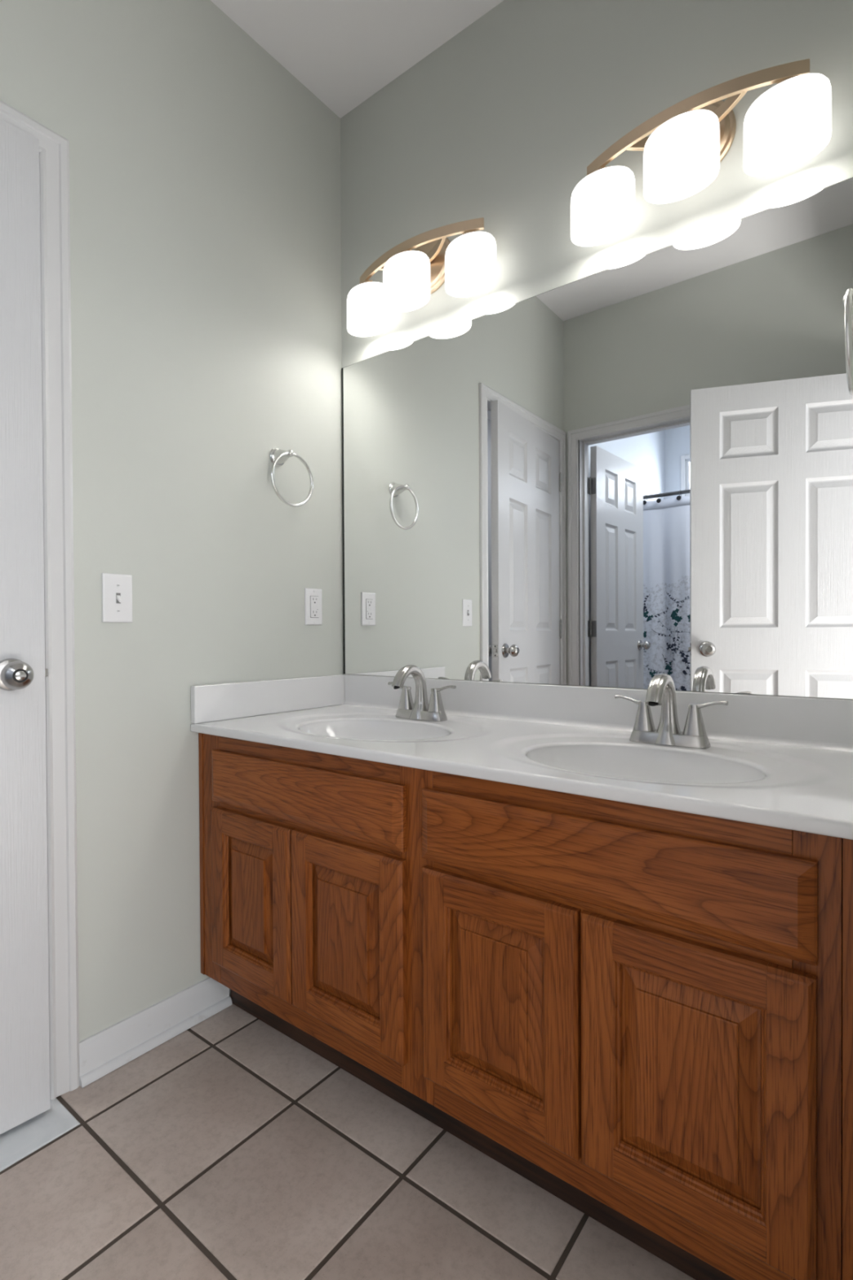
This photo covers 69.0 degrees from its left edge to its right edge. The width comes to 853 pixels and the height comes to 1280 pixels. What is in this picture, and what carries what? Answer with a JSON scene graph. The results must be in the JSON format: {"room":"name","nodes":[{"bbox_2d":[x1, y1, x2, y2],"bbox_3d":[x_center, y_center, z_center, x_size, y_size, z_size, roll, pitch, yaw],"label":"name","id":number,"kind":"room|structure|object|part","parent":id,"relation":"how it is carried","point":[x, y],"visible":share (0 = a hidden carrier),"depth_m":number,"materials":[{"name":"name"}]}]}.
{"room":"bathroom","nodes":[
{"label":"bathroom","id":0,"kind":"room"},
{"bbox_2d":[0,0,343,1041],"bbox_3d":[-0.843,-0.353,1.407,0.115,2.696,1.910,0,1,38],"label":"wall","id":1,"kind":"structure","parent":0,"point":[205,194],"depth_m":1.57,"materials":[{"name":"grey paint"}]},
{"bbox_2d":[0,119,50,1134],"bbox_3d":[-1.043,-0.021,1.036,0.166,2.018,0.732,0,1,41],"label":"door","id":2,"kind":"structure","parent":1,"relation":"in","point":[24,1036],"depth_m":1.26,"materials":[{"name":"white paint"}]},
{"bbox_3d":[-0.804,0.069,1.219,0.042,0.056,0.056,0,1,41],"label":"knob","id":3,"kind":"part","parent":2,"relation":"part of","materials":[{"name":"silver metal"}]},
{"bbox_2d":[0,100,79,1100],"bbox_3d":[-1.043,-0.046,1.040,0.016,2.092,0.850,0,1,38],"label":"door frame","id":4,"kind":"structure","parent":1,"relation":"attached to","point":[54,148],"depth_m":1.35,"materials":[{"name":"white paint"}]},
{"bbox_2d":[102,573,132,622],"bbox_3d":[-0.721,-0.098,1.456,0.017,0.114,0.070,0,1,38],"label":"light switch","id":5,"kind":"object","parent":1,"relation":"attached to","point":[117,588],"visible":1,"depth_m":1.46,"materials":[{"name":"white plastic"}]},
{"bbox_2d":[79,977,232,1087],"bbox_3d":[-0.656,0.947,1.538,0.026,0.090,0.388,0,1,38],"label":"baseboard","id":6,"kind":"structure","parent":1,"relation":"attached to","point":[111,1048],"depth_m":1.51,"materials":[{"name":"white wood"}]},
{"bbox_2d":[269,448,313,506],"bbox_3d":[-0.407,-0.477,1.819,0.071,0.178,0.157,0,1,38],"label":"towel ring","id":7,"kind":"object","parent":1,"relation":"attached to","point":[277,457],"visible":1,"depth_m":1.81,"materials":[{"name":"silver metal"}]},
{"bbox_2d":[304,587,322,625],"bbox_3d":[-0.352,-0.104,1.944,0.008,0.114,0.070,0,1,38],"label":"electrical outlet","id":8,"kind":"object","parent":1,"relation":"attached to","point":[313,597],"visible":1,"depth_m":1.94,"materials":[{"name":"white plastic"}]},
{"bbox_2d":[0,1004,695,1279],"bbox_3d":[-0.221,1.022,0.885,1.742,0.050,1.850,0,1,38],"label":"floor","id":9,"kind":"structure","parent":0,"point":[230,1148],"depth_m":1.12,"materials":[{"name":"beige tile"}]},
{"bbox_2d":[0,1097,79,1171],"bbox_3d":[-1.048,1.003,1.043,0.240,0.006,0.783,0,1,38],"label":"threshold","id":10,"kind":"object","parent":9,"relation":"on","point":[23,1140],"visible":0.62,"depth_m":1.25,"materials":[{"name":"white stone"}]},
{"bbox_2d":[198,720,852,1279],"bbox_3d":[0.138,0.612,1.392,1.456,0.751,0.551,0,1,38],"label":"vanity cabinet","id":11,"kind":"object","parent":9,"relation":"on","point":[642,1015],"visible":0.8,"depth_m":0.98,"materials":[{"name":"brown wood"}]},
{"bbox_3d":[-0.423,0.622,1.489,0.182,0.275,0.016,0,1,38],"label":"raised panel","id":12,"kind":"part","parent":11,"relation":"part of","materials":[{"name":"brown wood"}]},
{"bbox_3d":[-0.423,0.622,1.488,0.302,0.395,0.019,0,1,38],"label":"cabinet door","id":13,"kind":"part","parent":11,"relation":"part of","materials":[{"name":"brown wood"}]},
{"bbox_3d":[-0.296,0.345,1.386,0.632,0.129,0.019,0,1,38],"label":"drawer","id":14,"kind":"part","parent":11,"relation":"part of","materials":[{"name":"brown wood"}]},
{"bbox_3d":[-0.284,0.265,1.401,0.599,0.053,0.019,0,1,38],"label":"rail","id":15,"kind":"part","parent":11,"relation":"part of","materials":[{"name":"brown wood"}]},
{"bbox_3d":[-0.283,0.412,1.403,0.599,0.040,0.019,0,1,38],"label":"rail","id":16,"kind":"part","parent":11,"relation":"part of","materials":[{"name":"brown wood"}]},
{"bbox_3d":[-0.281,0.839,1.407,0.599,0.075,0.019,0,1,38],"label":"rail","id":17,"kind":"part","parent":11,"relation":"part of","materials":[{"name":"brown wood"}]},
{"bbox_3d":[-0.172,0.623,1.295,0.204,0.275,0.016,0,1,38],"label":"raised panel","id":18,"kind":"part","parent":11,"relation":"part of","materials":[{"name":"brown wood"}]},
{"bbox_3d":[-0.172,0.623,1.295,0.324,0.395,0.019,0,1,38],"label":"cabinet door","id":19,"kind":"part","parent":11,"relation":"part of","materials":[{"name":"brown wood"}]},
{"bbox_3d":[0.117,0.624,1.073,0.190,0.275,0.016,0,1,38],"label":"raised panel","id":20,"kind":"part","parent":11,"relation":"part of","materials":[{"name":"brown wood"}]},
{"bbox_3d":[0.117,0.624,1.073,0.310,0.395,0.019,0,1,38],"label":"cabinet door","id":21,"kind":"part","parent":11,"relation":"part of","materials":[{"name":"brown wood"}]},
{"bbox_2d":[190,674,852,839],"bbox_3d":[0.136,0.226,1.387,1.459,0.218,0.558,0,1,38],"label":"countertop","id":22,"kind":"structure","parent":11,"relation":"on","point":[791,766],"depth_m":1.29,"materials":[{"name":"white stone"}]},
{"bbox_2d":[298,720,450,740],"bbox_3d":[-0.134,0.280,1.543,0.423,0.112,0.300,0,1,38],"label":"sink","id":23,"kind":"object","parent":22,"relation":"in","point":[354,730],"depth_m":1.68,"materials":[{"name":"white ceramic"}]},
{"bbox_2d":[387,664,456,721],"bbox_3d":[-0.016,0.141,1.696,0.170,0.149,0.170,0,1,-8],"label":"centerset faucet","id":24,"kind":"object","parent":22,"relation":"on","point":[420,709],"visible":1,"depth_m":1.67,"materials":[{"name":"silver metal"}]},
{"bbox_3d":[-0.076,0.129,1.743,0.072,0.021,0.018,0,1,38],"label":"lever","id":25,"kind":"part","parent":24,"relation":"part of","materials":[{"name":"silver metal"}]},
{"bbox_3d":[-0.056,0.160,1.727,0.043,0.061,0.038,0,1,38],"label":"handle","id":26,"kind":"part","parent":24,"relation":"part of","materials":[{"name":"silver metal"}]},
{"bbox_3d":[-0.040,0.141,1.664,0.056,0.149,0.139,0,1,38],"label":"spout","id":27,"kind":"part","parent":24,"relation":"part of","materials":[{"name":"silver metal"}]},
{"bbox_3d":[0.025,0.160,1.665,0.043,0.061,0.038,0,1,38],"label":"handle","id":28,"kind":"part","parent":24,"relation":"part of","materials":[{"name":"silver metal"}]},
{"bbox_3d":[0.045,0.129,1.649,0.072,0.021,0.018,0,1,38],"label":"lever","id":29,"kind":"part","parent":24,"relation":"part of","materials":[{"name":"silver metal"}]},
{"bbox_2d":[526,745,765,783],"bbox_3d":[0.385,0.281,1.140,0.420,0.112,0.306,0,1,38],"label":"sink","id":30,"kind":"object","parent":22,"relation":"in","point":[660,764],"depth_m":1.25,"materials":[{"name":"white ceramic"}]},
{"bbox_2d":[614,673,728,748],"bbox_3d":[0.505,0.142,1.295,0.170,0.149,0.170,0,1,-8],"label":"centerset faucet","id":31,"kind":"object","parent":22,"relation":"on","point":[661,691],"visible":1,"depth_m":1.27,"materials":[{"name":"silver metal"}]},
{"bbox_3d":[0.445,0.130,1.342,0.072,0.021,0.018,0,1,38],"label":"lever","id":32,"kind":"part","parent":31,"relation":"part of","materials":[{"name":"silver metal"}]},
{"bbox_3d":[0.465,0.161,1.326,0.043,0.061,0.038,0,1,38],"label":"handle","id":33,"kind":"part","parent":31,"relation":"part of","materials":[{"name":"silver metal"}]},
{"bbox_3d":[0.480,0.142,1.263,0.056,0.149,0.139,0,1,38],"label":"spout","id":34,"kind":"part","parent":31,"relation":"part of","materials":[{"name":"silver metal"}]},
{"bbox_3d":[0.546,0.161,1.264,0.043,0.061,0.038,0,1,38],"label":"handle","id":35,"kind":"part","parent":31,"relation":"part of","materials":[{"name":"silver metal"}]},
{"bbox_3d":[0.566,0.131,1.248,0.072,0.021,0.018,0,1,38],"label":"lever","id":36,"kind":"part","parent":31,"relation":"part of","materials":[{"name":"silver metal"}]},
{"bbox_3d":[0.249,0.267,0.991,0.584,0.053,0.019,0,1,38],"label":"rail","id":37,"kind":"part","parent":11,"relation":"part of","materials":[{"name":"brown wood"}]},
{"bbox_3d":[0.250,0.413,0.993,0.584,0.040,0.019,0,1,38],"label":"rail","id":38,"kind":"part","parent":11,"relation":"part of","materials":[{"name":"brown wood"}]},
{"bbox_3d":[0.252,0.841,0.997,0.584,0.075,0.019,0,1,38],"label":"rail","id":39,"kind":"part","parent":11,"relation":"part of","materials":[{"name":"brown wood"}]},
{"bbox_3d":[0.241,0.345,0.973,0.631,0.131,0.019,0,1,38],"label":"drawer","id":40,"kind":"part","parent":11,"relation":"part of","materials":[{"name":"brown wood"}]},
{"bbox_3d":[0.368,0.624,0.880,0.194,0.275,0.016,0,1,38],"label":"raised panel","id":41,"kind":"part","parent":11,"relation":"part of","materials":[{"name":"brown wood"}]},
{"bbox_3d":[0.368,0.624,0.879,0.314,0.395,0.019,0,1,38],"label":"cabinet door","id":42,"kind":"part","parent":11,"relation":"part of","materials":[{"name":"brown wood"}]},
{"bbox_3d":[0.545,0.607,0.767,0.050,0.733,0.020,0,1,38],"label":"filler panel","id":43,"kind":"part","parent":11,"relation":"part of","materials":[{"name":"brown wood"}]},
{"bbox_2d":[210,0,503,118],"bbox_3d":[-0.225,-1.725,0.912,1.692,0.050,1.910,0,1,38],"label":"ceiling","id":44,"kind":"structure","parent":0,"point":[344,52],"depth_m":1.75,"materials":[{"name":"white paint"}]},
{"bbox_2d":[340,0,852,699],"bbox_3d":[0.380,-0.362,1.608,1.577,2.696,0.100,0,1,38],"label":"wall","id":45,"kind":"structure","parent":0,"point":[501,122],"depth_m":1.58,"materials":[{"name":"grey paint"}]},
{"bbox_2d":[346,217,496,337],"bbox_3d":[-0.039,-1.062,1.755,0.519,0.234,0.161,0,1,38],"label":"vanity light","id":46,"kind":"object","parent":45,"relation":"attached to","point":[466,264],"visible":1,"depth_m":1.70,"materials":[{"name":"white glass"}]},
{"bbox_3d":[-0.176,-1.001,1.879,0.149,0.110,0.104,0,1,38],"label":"lamp shade","id":47,"kind":"part","parent":46,"relation":"part of","materials":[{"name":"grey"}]},
{"bbox_3d":[-0.176,-1.014,1.879,0.055,0.084,0.055,0,1,38],"label":"bulb","id":48,"kind":"part","parent":46,"relation":"part of","materials":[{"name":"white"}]},
{"bbox_3d":[-0.056,-1.000,1.733,0.149,0.110,0.104,0,1,38],"label":"lamp shade","id":49,"kind":"part","parent":46,"relation":"part of","materials":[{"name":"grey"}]},
{"bbox_3d":[-0.056,-1.013,1.732,0.055,0.084,0.055,0,1,38],"label":"bulb","id":50,"kind":"part","parent":46,"relation":"part of","materials":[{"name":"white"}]},
{"bbox_3d":[0.117,-1.000,1.654,0.149,0.110,0.104,0,1,38],"label":"lamp shade","id":51,"kind":"part","parent":46,"relation":"part of","materials":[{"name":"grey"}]},
{"bbox_3d":[0.117,-1.013,1.654,0.055,0.084,0.055,0,1,38],"label":"bulb","id":52,"kind":"part","parent":46,"relation":"part of","materials":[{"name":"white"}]},
{"bbox_2d":[341,177,852,698],"bbox_3d":[0.301,-0.388,1.600,1.451,1.002,0.007,0,1,38],"label":"wall mirror","id":53,"kind":"object","parent":45,"relation":"attached to","point":[626,474],"visible":1,"depth_m":1.46,"materials":[{"name":"silver mirror"}]},
{"bbox_2d":[344,674,852,744],"bbox_3d":[0.308,0.173,1.595,1.438,0.118,0.018,0,1,38],"label":"backsplash","id":54,"kind":"structure","parent":45,"relation":"attached to","point":[828,720],"depth_m":1.47,"materials":[{"name":"white stone"}]},
{"bbox_2d":[570,58,831,246],"bbox_3d":[0.543,-1.061,1.307,0.519,0.234,0.161,0,1,38],"label":"vanity light","id":55,"kind":"object","parent":45,"relation":"attached to","point":[788,124],"visible":1,"depth_m":1.25,"materials":[{"name":"white glass"}]},
{"bbox_3d":[0.405,-1.000,1.432,0.149,0.110,0.104,0,1,38],"label":"lamp shade","id":56,"kind":"part","parent":55,"relation":"part of","materials":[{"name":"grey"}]},
{"bbox_3d":[0.405,-1.013,1.432,0.055,0.084,0.055,0,1,38],"label":"bulb","id":57,"kind":"part","parent":55,"relation":"part of","materials":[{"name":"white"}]},
{"bbox_3d":[0.525,-1.012,1.285,0.055,0.084,0.055,0,1,38],"label":"bulb","id":58,"kind":"part","parent":55,"relation":"part of","materials":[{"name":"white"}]},
{"bbox_3d":[0.526,-0.999,1.285,0.149,0.110,0.104,0,1,38],"label":"lamp shade","id":59,"kind":"part","parent":55,"relation":"part of","materials":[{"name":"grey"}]},
{"bbox_3d":[0.698,-1.012,1.206,0.055,0.084,0.055,0,1,38],"label":"bulb","id":60,"kind":"part","parent":55,"relation":"part of","materials":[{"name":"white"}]},
{"bbox_3d":[0.698,-0.999,1.206,0.149,0.110,0.104,0,1,38],"label":"lamp shade","id":61,"kind":"part","parent":55,"relation":"part of","materials":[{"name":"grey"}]},
{"bbox_3d":[0.411,-0.350,0.451,0.115,2.696,1.695,0,1,38],"label":"wall","id":62,"kind":"structure","parent":0,"visible":0},
{"bbox_2d":[842,288,852,395],"bbox_3d":[0.681,-0.474,0.955,0.071,0.178,0.157,0,1,38],"label":"towel ring","id":63,"kind":"object","parent":62,"relation":"attached to","point":[847,300],"visible":1,"depth_m":0.92,"materials":[{"name":"silver metal"}]}
]}

